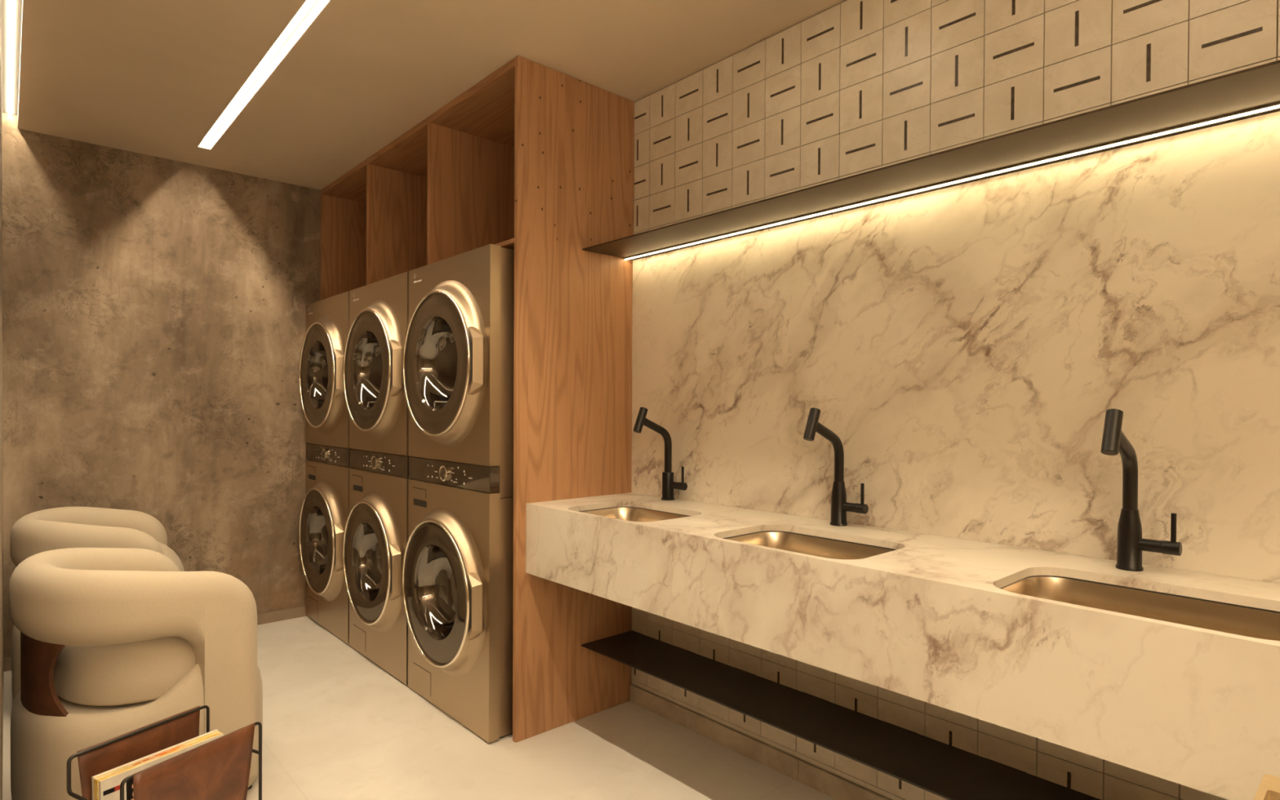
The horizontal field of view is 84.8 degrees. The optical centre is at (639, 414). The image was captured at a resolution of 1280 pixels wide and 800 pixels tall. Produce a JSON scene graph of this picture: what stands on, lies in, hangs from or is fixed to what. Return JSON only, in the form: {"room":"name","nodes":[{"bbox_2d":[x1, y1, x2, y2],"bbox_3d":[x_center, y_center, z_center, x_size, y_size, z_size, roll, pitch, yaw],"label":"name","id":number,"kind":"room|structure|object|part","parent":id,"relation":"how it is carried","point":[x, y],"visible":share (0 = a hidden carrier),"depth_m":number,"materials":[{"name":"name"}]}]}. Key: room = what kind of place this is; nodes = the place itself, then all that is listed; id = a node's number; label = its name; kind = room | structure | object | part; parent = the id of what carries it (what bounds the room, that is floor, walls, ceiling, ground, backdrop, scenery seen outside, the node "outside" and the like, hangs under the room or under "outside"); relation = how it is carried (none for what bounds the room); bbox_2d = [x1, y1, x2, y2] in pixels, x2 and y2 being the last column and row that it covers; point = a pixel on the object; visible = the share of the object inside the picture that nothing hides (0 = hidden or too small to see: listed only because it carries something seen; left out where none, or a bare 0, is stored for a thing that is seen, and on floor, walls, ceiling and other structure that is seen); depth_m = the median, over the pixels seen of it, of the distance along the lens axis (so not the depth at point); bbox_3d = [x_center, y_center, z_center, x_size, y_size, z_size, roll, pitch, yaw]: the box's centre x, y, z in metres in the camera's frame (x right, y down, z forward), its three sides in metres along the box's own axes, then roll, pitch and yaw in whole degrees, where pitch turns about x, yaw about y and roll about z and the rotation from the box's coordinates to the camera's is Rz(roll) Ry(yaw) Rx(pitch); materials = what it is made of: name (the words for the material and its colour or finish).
{"room":"laundry","nodes":[
{"label":"laundry","id":0,"kind":"room"},
{"bbox_2d":[0,35,3,799],"bbox_3d":[-2.288,-0.139,2.420,0.120,2.760,2.362,0,1,-42],"label":"wall","id":1,"kind":"structure","parent":0,"point":[1,180],"depth_m":2.36,"materials":[{"name":"paint"}]},
{"bbox_2d":[1,112,320,657],"bbox_3d":[-3.023,-0.152,3.429,4.118,2.760,0.120,0,1,-42],"label":"wall","id":2,"kind":"structure","parent":0,"point":[153,308],"depth_m":3.76,"materials":[{"name":"concrete"}]},
{"bbox_2d":[3,605,306,671],"bbox_3d":[-2.505,1.196,3.826,1.438,0.062,0.012,0,1,-42],"label":"baseboard","id":3,"kind":"structure","parent":2,"relation":"attached to","point":[299,611],"depth_m":4.14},
{"bbox_2d":[2,615,836,799],"bbox_3d":[-0.772,1.312,0.946,4.118,0.100,6.812,0,1,-42],"label":"floor","id":4,"kind":"structure","parent":0,"point":[337,725],"depth_m":2.59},
{"bbox_2d":[9,506,184,700],"bbox_3d":[-2.413,0.834,3.166,0.638,0.800,0.696,0,1,-33],"label":"barrel armchair","id":5,"kind":"object","parent":4,"relation":"on","point":[36,532],"visible":0.32,"depth_m":2.91,"materials":[{"name":"beige fabric"}]},
{"bbox_2d":[157,541,184,571],"bbox_3d":[-2.380,0.719,3.187,0.530,0.280,0.576,0,1,-33],"label":"backrest","id":6,"kind":"object","parent":5,"relation":"on","point":[166,551],"depth_m":3.25,"materials":[{"name":"beige fabric"}]},
{"bbox_2d":[8,547,262,799],"bbox_3d":[-1.634,0.845,2.299,0.696,0.800,0.638,1,1,36],"label":"barrel armchair","id":7,"kind":"object","parent":4,"relation":"on","point":[115,642],"visible":0.91,"depth_m":2.06,"materials":[{"name":"beige fabric"}]},
{"bbox_2d":[53,636,195,706],"bbox_3d":[-1.610,0.730,2.329,0.576,0.280,0.530,1,1,36],"label":"seat cushion","id":8,"kind":"object","parent":7,"relation":"on","point":[90,671],"depth_m":2.07,"materials":[{"name":"beige fabric"}]},
{"bbox_2d":[66,705,262,799],"bbox_3d":[-1.211,1.038,1.799,0.256,0.424,0.345,1,1,27],"label":"magazine rack","id":9,"kind":"object","parent":4,"relation":"on","point":[219,768],"visible":0.91,"depth_m":1.78,"materials":[{"name":"brown leather"}]},
{"bbox_2d":[91,728,218,799],"bbox_3d":[-1.261,1.011,1.842,0.019,0.245,0.298,1,1,31],"label":"magazine","id":10,"kind":"object","parent":9,"relation":"in","point":[216,730],"visible":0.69,"depth_m":1.81,"materials":[{"name":"paper"}]},
{"bbox_2d":[93,730,222,799],"bbox_3d":[-1.250,1.012,1.835,0.027,0.244,0.297,1,1,31],"label":"magazine","id":11,"kind":"object","parent":9,"relation":"in","point":[96,780],"visible":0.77,"depth_m":1.80,"materials":[{"name":"beige paper"}]},
{"bbox_2d":[98,733,223,799],"bbox_3d":[-1.238,1.014,1.830,0.018,0.243,0.294,1,1,31],"label":"magazine","id":12,"kind":"object","parent":9,"relation":"in","point":[108,787],"visible":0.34,"depth_m":1.75,"materials":[{"name":"white paper"}]},
{"bbox_2d":[102,778,133,799],"bbox_3d":[-1.271,0.963,1.769,0.001,0.105,0.144,-2,-1,31],"label":"picture","id":13,"kind":"object","parent":12,"relation":"attached to","point":[129,783],"depth_m":1.75},
{"bbox_3d":[-1.103,1.038,1.745,0.008,0.418,0.345,1,1,27],"label":"frame","id":14,"kind":"part","parent":9,"relation":"part of","materials":[{"name":"grey metal"}]},
{"bbox_2d":[298,291,350,644],"bbox_3d":[-1.577,0.286,4.176,0.688,1.886,0.716,0,1,-42],"label":"dryer","id":15,"kind":"object","parent":4,"relation":"on","point":[325,508],"visible":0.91,"depth_m":3.92,"materials":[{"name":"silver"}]},
{"bbox_3d":[-1.793,0.229,3.980,0.014,0.066,0.066,0,1,-42],"label":"knob","id":16,"kind":"part","parent":15,"relation":"part of","materials":[{"name":"silver metal"}]},
{"bbox_3d":[-1.772,0.229,3.999,0.045,0.100,0.714,0,1,-42],"label":"control panel","id":17,"kind":"part","parent":15,"relation":"part of","materials":[{"name":"black glass"}]},
{"bbox_3d":[-1.610,0.717,3.741,0.038,0.264,0.046,0,1,-42],"label":"handle","id":18,"kind":"part","parent":15,"relation":"part of","materials":[{"name":"metal"}]},
{"bbox_3d":[-1.605,-0.218,3.733,0.038,0.264,0.046,0,1,-42],"label":"handle","id":19,"kind":"part","parent":15,"relation":"part of","materials":[{"name":"metal"}]},
{"bbox_2d":[342,271,410,684],"bbox_3d":[-1.085,0.293,3.632,0.688,1.886,0.716,0,1,-42],"label":"dryer","id":20,"kind":"object","parent":4,"relation":"on","point":[375,538],"visible":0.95,"depth_m":3.37,"materials":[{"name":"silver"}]},
{"bbox_3d":[-1.305,0.237,3.433,0.002,0.054,0.054,0,1,-42],"label":"knob","id":21,"kind":"part","parent":20,"relation":"part of","materials":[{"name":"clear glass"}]},
{"bbox_3d":[-1.302,0.237,3.436,0.014,0.066,0.066,0,1,-42],"label":"knob","id":22,"kind":"part","parent":20,"relation":"part of","materials":[{"name":"silver metal"}]},
{"bbox_3d":[-1.280,0.236,3.455,0.045,0.100,0.714,0,1,-42],"label":"control panel","id":23,"kind":"part","parent":20,"relation":"part of","materials":[{"name":"black glass"}]},
{"bbox_3d":[-1.118,0.725,3.197,0.038,0.264,0.046,0,1,-42],"label":"handle","id":24,"kind":"part","parent":20,"relation":"part of","materials":[{"name":"metal"}]},
{"bbox_3d":[-1.113,-0.210,3.189,0.038,0.264,0.046,0,1,-42],"label":"handle","id":25,"kind":"part","parent":20,"relation":"part of","materials":[{"name":"metal"}]},
{"bbox_2d":[401,244,514,742],"bbox_3d":[-0.594,0.300,3.089,0.688,1.886,0.716,0,1,-42],"label":"dryer","id":26,"kind":"object","parent":4,"relation":"on","point":[458,354],"visible":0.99,"depth_m":2.73,"materials":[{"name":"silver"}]},
{"bbox_3d":[-0.813,0.244,2.890,0.002,0.054,0.054,0,1,-42],"label":"knob","id":27,"kind":"part","parent":26,"relation":"part of","materials":[{"name":"silver metal"}]},
{"bbox_3d":[-0.810,0.244,2.893,0.014,0.066,0.066,0,1,-42],"label":"knob","id":28,"kind":"part","parent":26,"relation":"part of","materials":[{"name":"silver metal"}]},
{"bbox_3d":[-0.788,0.244,2.912,0.045,0.100,0.714,0,1,-42],"label":"control panel","id":29,"kind":"part","parent":26,"relation":"part of","materials":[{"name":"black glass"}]},
{"bbox_3d":[-0.626,0.732,2.654,0.038,0.264,0.046,0,1,-42],"label":"handle","id":30,"kind":"part","parent":26,"relation":"part of","materials":[{"name":"metal"}]},
{"bbox_3d":[-0.622,-0.203,2.646,0.038,0.264,0.046,0,1,-42],"label":"handle","id":31,"kind":"part","parent":26,"relation":"part of","materials":[{"name":"metal"}]},
{"bbox_2d":[320,55,634,742],"bbox_3d":[-0.998,-0.064,3.671,0.587,2.599,2.235,0,1,-42],"label":"tall cabinet","id":32,"kind":"object","parent":4,"relation":"on","point":[535,160],"visible":0.75,"depth_m":2.89,"materials":[{"name":"brown wood"}]},
{"bbox_3d":[-1.742,-1.018,4.477,0.567,0.650,0.024,0,1,-42],"label":"panel","id":33,"kind":"part","parent":32,"relation":"part of","materials":[{"name":"brown wood"}]},
{"bbox_3d":[-0.999,-1.348,3.668,0.586,0.031,2.213,0,1,-42],"label":"panel","id":34,"kind":"part","parent":32,"relation":"part of","materials":[{"name":"brown wood"}]},
{"bbox_2d":[493,237,514,249],"bbox_3d":[-1.009,-0.673,3.668,0.567,0.018,2.213,0,1,-42],"label":"shelf","id":35,"kind":"object","parent":32,"relation":"attached to","point":[509,244],"depth_m":2.71,"materials":[{"name":"brown wood"}]},
{"bbox_3d":[-0.256,-0.052,2.851,0.587,2.599,0.022,0,1,-42],"label":"panel","id":36,"kind":"part","parent":32,"relation":"part of","materials":[{"name":"brown wood"}]},
{"bbox_2d":[1253,773,1279,799],"bbox_3d":[0.944,0.897,0.745,0.305,0.750,0.460,0,1,-42],"label":"side table","id":37,"kind":"object","parent":4,"relation":"on","point":[1268,788],"visible":1,"depth_m":0.97,"materials":[{"name":"brown wood"}]},
{"bbox_2d":[17,0,845,190],"bbox_3d":[-0.758,-1.418,0.921,4.118,0.160,6.812,0,1,-42],"label":"ceiling","id":38,"kind":"structure","parent":0,"point":[152,77],"depth_m":2.67,"materials":[{"name":"paint"}]},
{"bbox_2d":[0,0,23,124],"bbox_3d":[-0.958,-1.382,1.078,0.058,0.081,6.112,0,1,-42],"label":"linear light","id":39,"kind":"object","parent":38,"relation":"attached to","point":[11,11],"visible":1,"depth_m":2.75,"materials":[{"name":"grey plastic"}]},
{"bbox_2d":[8,0,13,114],"bbox_3d":[-0.955,-1.400,1.075,0.012,0.004,6.097,0,1,-42],"label":"diffuser","id":40,"kind":"object","parent":39,"relation":"attached to","point":[11,2],"depth_m":2.79,"materials":[{"name":"white plastic"}]},
{"bbox_2d":[198,0,330,149],"bbox_3d":[-0.685,-1.379,1.884,0.058,0.063,4.640,0,1,-42],"label":"linear light","id":41,"kind":"object","parent":38,"relation":"attached to","point":[310,10],"visible":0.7,"depth_m":2.78,"materials":[{"name":"grey plastic"}]},
{"bbox_2d":[631,0,1279,799],"bbox_3d":[0.758,-0.042,2.244,0.101,2.600,6.712,0,1,-42],"label":"wall","id":42,"kind":"structure","parent":0,"point":[853,87],"depth_m":2.14,"materials":[{"name":"tile"}]},
{"bbox_2d":[629,684,891,799],"bbox_3d":[1.461,1.233,1.389,0.013,0.072,4.474,0,1,-42],"label":"baseboard","id":43,"kind":"structure","parent":42,"relation":"attached to","point":[838,788],"depth_m":2.53,"materials":[{"name":"stone"}]},
{"bbox_2d":[581,630,1100,799],"bbox_3d":[0.961,0.961,1.742,0.276,0.006,3.274,0,1,-42],"label":"wall shelf","id":44,"kind":"object","parent":42,"relation":"attached to","point":[947,771],"visible":1,"depth_m":2.12,"materials":[{"name":"black metal"}]},
{"bbox_2d":[525,492,1279,799],"bbox_3d":[0.861,0.489,1.644,0.537,0.265,3.274,0,1,-42],"label":"countertop","id":45,"kind":"structure","parent":42,"relation":"attached to","point":[930,619],"depth_m":1.52,"materials":[{"name":"white stone"}]},
{"bbox_2d":[577,506,689,521],"bbox_3d":[-0.024,0.458,2.501,0.366,0.186,0.483,0,1,-42],"label":"sink","id":46,"kind":"object","parent":45,"relation":"in","point":[627,513],"visible":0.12,"depth_m":2.70,"materials":[{"name":"metal"}]},
{"bbox_2d":[633,407,687,500],"bbox_3d":[0.078,0.158,2.732,0.210,0.370,0.122,0,1,-42],"label":"faucet","id":47,"kind":"object","parent":45,"relation":"on","point":[668,485],"visible":1,"depth_m":2.79,"materials":[{"name":"black metal"}]},
{"bbox_3d":[0.063,0.123,2.764,0.164,0.229,0.030,0,1,-42],"label":"spout","id":48,"kind":"part","parent":47,"relation":"part of","materials":[{"name":"black metal"}]},
{"bbox_3d":[0.138,0.283,2.782,0.028,0.028,0.047,0,1,-42],"label":"handle","id":49,"kind":"part","parent":47,"relation":"part of","materials":[{"name":"black metal"}]},
{"bbox_3d":[0.167,0.239,2.749,0.010,0.068,0.010,0,1,-42],"label":"lever","id":50,"kind":"part","parent":47,"relation":"part of","materials":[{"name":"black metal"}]},
{"bbox_2d":[722,530,897,559],"bbox_3d":[0.463,0.465,1.963,0.366,0.186,0.516,0,1,-42],"label":"sink","id":51,"kind":"object","parent":45,"relation":"in","point":[828,548],"visible":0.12,"depth_m":2.13,"materials":[{"name":"metal"}]},
{"bbox_2d":[803,407,868,526],"bbox_3d":[0.596,0.166,2.140,0.209,0.370,0.122,0,1,-42],"label":"faucet","id":52,"kind":"object","parent":45,"relation":"on","point":[839,505],"visible":1,"depth_m":2.19,"materials":[{"name":"black metal"}]},
{"bbox_3d":[0.581,0.131,2.172,0.164,0.229,0.030,0,1,-42],"label":"spout","id":53,"kind":"part","parent":52,"relation":"part of","materials":[{"name":"black metal"}]},
{"bbox_3d":[0.656,0.291,2.190,0.028,0.028,0.047,0,1,-42],"label":"handle","id":54,"kind":"part","parent":52,"relation":"part of","materials":[{"name":"black metal"}]},
{"bbox_3d":[0.685,0.247,2.158,0.010,0.068,0.010,0,1,-42],"label":"lever","id":55,"kind":"part","parent":52,"relation":"part of","materials":[{"name":"black metal"}]},
{"bbox_2d":[1000,575,1279,640],"bbox_3d":[0.992,0.473,1.378,0.366,0.186,0.533,0,1,-42],"label":"sink","id":56,"kind":"object","parent":45,"relation":"in","point":[1243,620],"visible":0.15,"depth_m":1.50,"materials":[{"name":"metal"}]},
{"bbox_2d":[1100,408,1182,571],"bbox_3d":[1.099,0.173,1.543,0.209,0.370,0.122,0,1,-42],"label":"faucet","id":57,"kind":"object","parent":45,"relation":"on","point":[1131,544],"visible":1,"depth_m":1.60,"materials":[{"name":"black metal"}]},
{"bbox_3d":[1.085,0.139,1.575,0.164,0.229,0.030,0,1,-42],"label":"spout","id":58,"kind":"part","parent":57,"relation":"part of","materials":[{"name":"black metal"}]},
{"bbox_3d":[1.160,0.298,1.593,0.028,0.028,0.047,0,1,-42],"label":"handle","id":59,"kind":"part","parent":57,"relation":"part of","materials":[{"name":"black metal"}]},
{"bbox_3d":[1.189,0.255,1.560,0.010,0.068,0.010,0,1,-42],"label":"lever","id":60,"kind":"part","parent":57,"relation":"part of","materials":[{"name":"black metal"}]},
{"bbox_2d":[582,60,1279,260],"bbox_3d":[0.968,-0.650,1.725,0.281,0.012,3.276,0,1,-42],"label":"wall shelf","id":61,"kind":"object","parent":42,"relation":"attached to","point":[1256,86],"depth_m":1.77,"materials":[{"name":"brown metal"}]},
{"bbox_3d":[1.035,-0.647,1.784,0.016,0.007,3.275,0,1,-42],"label":"led strip","id":62,"kind":"part","parent":61,"relation":"part of","materials":[{"name":"white plastic"}]},
{"bbox_2d":[631,111,1279,583],"bbox_3d":[1.067,-0.137,1.822,0.008,1.025,3.274,0,1,-42],"label":"backsplash","id":63,"kind":"structure","parent":42,"relation":"attached to","point":[966,348],"depth_m":1.90,"materials":[{"name":"white stone"}]}
]}

